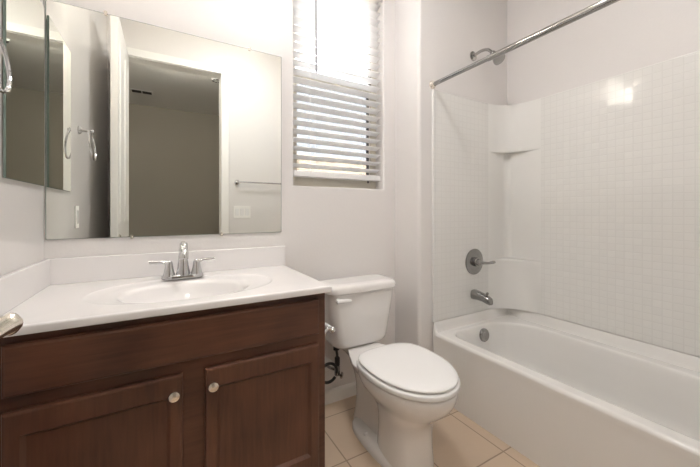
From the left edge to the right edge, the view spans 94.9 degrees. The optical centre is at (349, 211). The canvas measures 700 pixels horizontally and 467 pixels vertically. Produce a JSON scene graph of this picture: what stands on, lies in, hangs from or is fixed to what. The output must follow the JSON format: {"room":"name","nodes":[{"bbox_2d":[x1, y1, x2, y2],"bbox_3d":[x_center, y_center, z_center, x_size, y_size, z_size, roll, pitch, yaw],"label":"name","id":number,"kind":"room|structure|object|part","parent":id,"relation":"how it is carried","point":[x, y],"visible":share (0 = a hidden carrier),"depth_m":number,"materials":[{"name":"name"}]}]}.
{"room":"bathroom","nodes":[
{"label":"bathroom","id":0,"kind":"room"},
{"bbox_2d":[0,0,43,275],"bbox_3d":[-0.785,-0.280,0.459,0.100,2.740,1.720,0,0,-30],"label":"wall","id":1,"kind":"structure","parent":0,"point":[21,203],"depth_m":1.00,"materials":[{"name":"paint"}]},
{"bbox_2d":[0,24,11,93],"bbox_3d":[-0.846,-0.371,0.738,0.070,0.179,0.165,0,0,-30],"label":"towel ring","id":2,"kind":"object","parent":1,"relation":"attached to","point":[7,89],"visible":1,"depth_m":0.80,"materials":[{"name":"silver metal"}]},
{"bbox_2d":[3,0,43,185],"bbox_3d":[-1.065,-0.431,1.055,0.010,0.669,0.336,0,0,-30],"label":"medicine cabinet","id":3,"kind":"object","parent":1,"relation":"attached to","point":[23,20],"visible":0.96,"depth_m":1.02,"materials":[{"name":"silver mirror"}]},
{"bbox_2d":[44,0,394,390],"bbox_3d":[-0.470,-0.280,1.715,1.900,2.740,0.140,0,0,-30],"label":"wall","id":4,"kind":"structure","parent":0,"point":[327,233],"depth_m":1.72,"materials":[{"name":"paint"}]},
{"bbox_2d":[45,0,280,239],"bbox_3d":[-0.762,-0.355,1.457,0.926,0.941,0.012,0,0,-30],"label":"wall mirror","id":5,"kind":"object","parent":4,"relation":"attached to","point":[151,130],"visible":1,"depth_m":1.40,"materials":[{"name":"silver glass"}]},
{"bbox_2d":[48,246,284,284],"bbox_3d":[-0.753,0.229,1.457,0.945,0.102,0.018,0,0,-30],"label":"backsplash","id":6,"kind":"structure","parent":4,"relation":"attached to","point":[67,270],"depth_m":1.38,"materials":[{"name":"stone"}]},
{"bbox_2d":[325,347,342,383],"bbox_3d":[-0.118,0.824,1.766,0.146,0.204,0.121,0,0,-30],"label":"supply valve","id":7,"kind":"object","parent":4,"relation":"attached to","point":[328,363],"visible":0.78,"depth_m":1.75,"materials":[{"name":"black metal"}]},
{"bbox_2d":[293,15,375,188],"bbox_3d":[-0.100,-0.777,1.975,0.595,1.266,0.055,0,0,-30],"label":"window","id":8,"kind":"structure","parent":4,"relation":"in","point":[297,181],"depth_m":1.99,"materials":[{"name":"beige plastic"}]},
{"bbox_3d":[-0.097,-0.776,1.968,0.511,0.043,0.018,0,0,-30],"label":"meeting rail","id":9,"kind":"part","parent":8,"relation":"part of","materials":[{"name":"beige plastic"}]},
{"bbox_3d":[-0.097,-0.470,1.968,0.511,0.569,0.018,0,0,-30],"label":"sash","id":10,"kind":"part","parent":8,"relation":"part of","materials":[{"name":"beige plastic"}]},
{"bbox_2d":[293,0,382,181],"bbox_3d":[-0.063,-0.802,1.911,0.589,1.210,0.080,0,0,-30],"label":"window blind","id":11,"kind":"object","parent":8,"relation":"attached to","point":[339,18],"visible":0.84,"depth_m":1.92,"materials":[{"name":"white plastic"}]},
{"bbox_3d":[-0.065,-0.775,1.923,0.394,1.150,0.056,0,0,-30],"label":"ladder cord","id":12,"kind":"part","parent":11,"relation":"part of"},
{"bbox_3d":[-0.069,-0.214,1.921,0.583,0.034,0.052,0,0,-30],"label":"rail","id":13,"kind":"part","parent":11,"relation":"part of","materials":[{"name":"white plastic"}]},
{"bbox_2d":[325,381,355,404],"bbox_3d":[0.024,1.052,1.789,0.750,0.075,0.225,0,0,-30],"label":"baseboard","id":14,"kind":"structure","parent":4,"relation":"attached to","point":[348,390],"depth_m":1.86,"materials":[{"name":"white paint"}]},
{"bbox_2d":[325,395,539,466],"bbox_3d":[0.349,1.140,1.115,2.720,0.100,1.997,0,0,-30],"label":"floor","id":15,"kind":"structure","parent":0,"point":[457,440],"depth_m":1.50,"materials":[{"name":"beige tile"}]},
{"bbox_2d":[0,293,324,466],"bbox_3d":[-0.620,0.697,1.208,0.931,0.786,0.580,0,0,-30],"label":"vanity cabinet","id":16,"kind":"object","parent":15,"relation":"on","point":[243,385],"visible":0.97,"depth_m":0.96,"materials":[{"name":"brown wood"}]},
{"bbox_3d":[-0.681,0.728,0.883,0.394,0.469,0.020,0,0,-30],"label":"door","id":17,"kind":"part","parent":16,"relation":"part of","materials":[{"name":"brown wood"}]},
{"bbox_3d":[-0.485,0.392,0.996,0.846,0.129,0.020,0,0,-30],"label":"drawer","id":18,"kind":"part","parent":16,"relation":"part of","materials":[{"name":"brown wood"}]},
{"bbox_2d":[0,246,331,337],"bbox_3d":[-0.618,0.291,1.222,0.945,0.227,0.559,0,0,-30],"label":"countertop","id":19,"kind":"structure","parent":16,"relation":"on","point":[50,294],"depth_m":1.22,"materials":[{"name":"stone"}]},
{"bbox_2d":[149,241,214,279],"bbox_3d":[-0.689,0.200,1.330,0.250,0.157,0.144,0,0,-30],"label":"faucet","id":20,"kind":"object","parent":19,"relation":"on","point":[183,270],"visible":1,"depth_m":1.34,"materials":[{"name":"silver metal"}]},
{"bbox_3d":[-0.776,0.233,1.328,0.097,0.067,0.049,0,0,-30],"label":"handle","id":21,"kind":"part","parent":20,"relation":"part of","materials":[{"name":"silver metal"}]},
{"bbox_3d":[-0.710,0.270,1.366,0.160,0.017,0.056,0,0,-30],"label":"plate","id":22,"kind":"part","parent":20,"relation":"part of","materials":[{"name":"silver metal"}]},
{"bbox_3d":[-0.689,0.194,1.330,0.060,0.145,0.144,0,0,-30],"label":"spout","id":23,"kind":"part","parent":20,"relation":"part of","materials":[{"name":"silver metal"}]},
{"bbox_3d":[-0.644,0.233,1.404,0.097,0.067,0.049,0,0,-30],"label":"handle","id":24,"kind":"part","parent":20,"relation":"part of","materials":[{"name":"silver metal"}]},
{"bbox_3d":[-0.519,0.542,0.948,0.031,0.031,0.029,0,0,-30],"label":"knob","id":25,"kind":"part","parent":16,"relation":"part of","materials":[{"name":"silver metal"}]},
{"bbox_3d":[-0.427,0.542,1.001,0.031,0.031,0.029,0,0,-30],"label":"knob","id":26,"kind":"part","parent":16,"relation":"part of","materials":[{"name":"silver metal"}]},
{"bbox_3d":[-0.287,0.728,1.110,0.392,0.469,0.020,0,0,-30],"label":"door","id":27,"kind":"part","parent":16,"relation":"part of","materials":[{"name":"brown wood"}]},
{"bbox_2d":[325,322,335,335],"bbox_3d":[-0.118,0.468,1.327,0.056,0.040,0.179,0,0,-30],"label":"paper holder","id":28,"kind":"object","parent":16,"relation":"attached to","point":[332,329],"visible":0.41,"depth_m":1.26,"materials":[{"name":"silver metal"}]},
{"bbox_2d":[320,274,459,466],"bbox_3d":[0.183,0.731,1.534,0.438,0.718,0.766,0,0,-30],"label":"toilet","id":29,"kind":"object","parent":15,"relation":"on","point":[402,389],"visible":0.98,"depth_m":1.41,"materials":[{"name":"white ceramic"}]},
{"bbox_3d":[-0.031,0.450,1.620,0.079,0.026,0.030,0,0,-30],"label":"flush handle","id":30,"kind":"part","parent":29,"relation":"part of","materials":[{"name":"white plastic"}]},
{"bbox_3d":[0.043,0.398,1.775,0.438,0.052,0.209,0,0,-30],"label":"tank lid","id":31,"kind":"part","parent":29,"relation":"part of","materials":[{"name":"white ceramic"}]},
{"bbox_3d":[0.042,0.570,1.778,0.412,0.296,0.182,0,0,-30],"label":"tank","id":32,"kind":"part","parent":29,"relation":"part of","materials":[{"name":"white ceramic"}]},
{"bbox_3d":[0.260,0.693,1.399,0.374,0.026,0.456,0,0,-30],"label":"seat","id":33,"kind":"part","parent":29,"relation":"part of","materials":[{"name":"white plastic"}]},
{"bbox_3d":[0.260,0.668,1.399,0.360,0.018,0.442,0,0,-30],"label":"lid","id":34,"kind":"part","parent":29,"relation":"part of","materials":[{"name":"white plastic"}]},
{"bbox_2d":[433,308,699,466],"bbox_3d":[1.184,0.876,1.441,0.716,0.428,1.521,0,0,-30],"label":"bathtub","id":35,"kind":"object","parent":15,"relation":"on","point":[559,393],"visible":0.94,"depth_m":1.52,"materials":[{"name":"white ceramic"}]},
{"bbox_2d":[395,0,506,351],"bbox_3d":[0.751,-0.280,2.209,0.930,2.740,0.225,0,0,-30],"label":"wall","id":36,"kind":"structure","parent":0,"point":[435,39],"depth_m":1.98,"materials":[{"name":"paint"}]},
{"bbox_2d":[470,48,504,64],"bbox_3d":[0.865,-0.979,2.016,0.072,0.155,0.222,0,0,-30],"label":"shower","id":37,"kind":"object","parent":36,"relation":"attached to","point":[473,55],"visible":0.78,"depth_m":2.00,"materials":[{"name":"silver metal"}]},
{"bbox_3d":[0.849,-1.010,2.043,0.018,0.063,0.144,0,0,-30],"label":"arm","id":38,"kind":"part","parent":37,"relation":"part of","materials":[{"name":"silver metal"}]},
{"bbox_2d":[429,0,619,88],"bbox_3d":[0.876,-0.763,1.267,0.048,0.048,1.531,0,0,-30],"label":"curtain rod","id":39,"kind":"object","parent":36,"relation":"attached to","point":[601,4],"visible":1,"depth_m":1.39,"materials":[{"name":"silver metal"}]},
{"bbox_2d":[507,0,699,357],"bbox_3d":[1.575,-0.280,1.612,0.100,2.740,1.632,0,0,-30],"label":"wall","id":40,"kind":"structure","parent":0,"point":[623,36],"depth_m":1.85,"materials":[{"name":"paint"}]},
{"bbox_2d":[432,50,699,356],"bbox_3d":[1.190,-0.038,1.448,0.730,1.395,1.531,0,0,-30],"label":"tub surround","id":41,"kind":"object","parent":40,"relation":"attached to","point":[584,200],"visible":0.98,"depth_m":1.87,"materials":[{"name":"tile"}]},
{"bbox_3d":[0.716,-0.038,2.051,0.513,1.395,0.013,0,0,-30],"label":"panel","id":42,"kind":"part","parent":41,"relation":"part of","materials":[{"name":"tile"}]},
{"bbox_2d":[465,249,495,274],"bbox_3d":[0.840,0.325,2.064,0.175,0.170,0.098,0,0,-30],"label":"shower valve","id":43,"kind":"object","parent":41,"relation":"attached to","point":[474,262],"visible":1,"depth_m":2.08,"materials":[{"name":"silver metal"}]},
{"bbox_3d":[0.886,0.325,2.062,0.103,0.028,0.028,0,0,-1],"label":"lever","id":44,"kind":"part","parent":43,"relation":"part of","materials":[{"name":"silver metal"}]},
{"bbox_2d":[470,289,492,305],"bbox_3d":[0.843,0.542,2.044,0.062,0.076,0.134,0,0,-30],"label":"tub spout","id":45,"kind":"object","parent":41,"relation":"attached to","point":[475,294],"visible":1,"depth_m":2.03,"materials":[{"name":"silver metal"}]},
{"bbox_2d":[488,257,540,313],"bbox_3d":[1.090,0.490,2.133,0.217,0.337,0.244,0,0,-30],"label":"corner shelf","id":46,"kind":"object","parent":41,"relation":"attached to","point":[513,282],"depth_m":2.19,"materials":[{"name":"white plastic"}]},
{"bbox_2d":[488,98,540,153],"bbox_3d":[1.090,-0.572,2.133,0.217,0.329,0.244,0,0,-30],"label":"corner shelf","id":47,"kind":"object","parent":41,"relation":"attached to","point":[515,128],"depth_m":2.18,"materials":[{"name":"white plastic"}]},
{"bbox_3d":[1.090,-0.045,2.133,0.217,0.730,0.244,0,0,-30],"label":"corner panel","id":48,"kind":"part","parent":41,"relation":"part of","materials":[{"name":"white plastic"}]},
{"bbox_3d":[1.561,-0.038,1.521,0.014,1.395,1.286,0,0,-30],"label":"long panel","id":49,"kind":"part","parent":41,"relation":"part of","materials":[{"name":"tile"}]},
{"bbox_3d":[0.827,-0.280,0.387,2.620,2.740,0.257,0,0,-30],"label":"wall","id":50,"kind":"structure","parent":0,"visible":0},
{"bbox_2d":[0,313,22,338],"bbox_3d":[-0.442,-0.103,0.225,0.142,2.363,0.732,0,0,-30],"label":"door handle","id":51,"kind":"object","parent":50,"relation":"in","point":[10,323],"depth_m":0.50,"materials":[{"name":"silver metal"}]}
]}

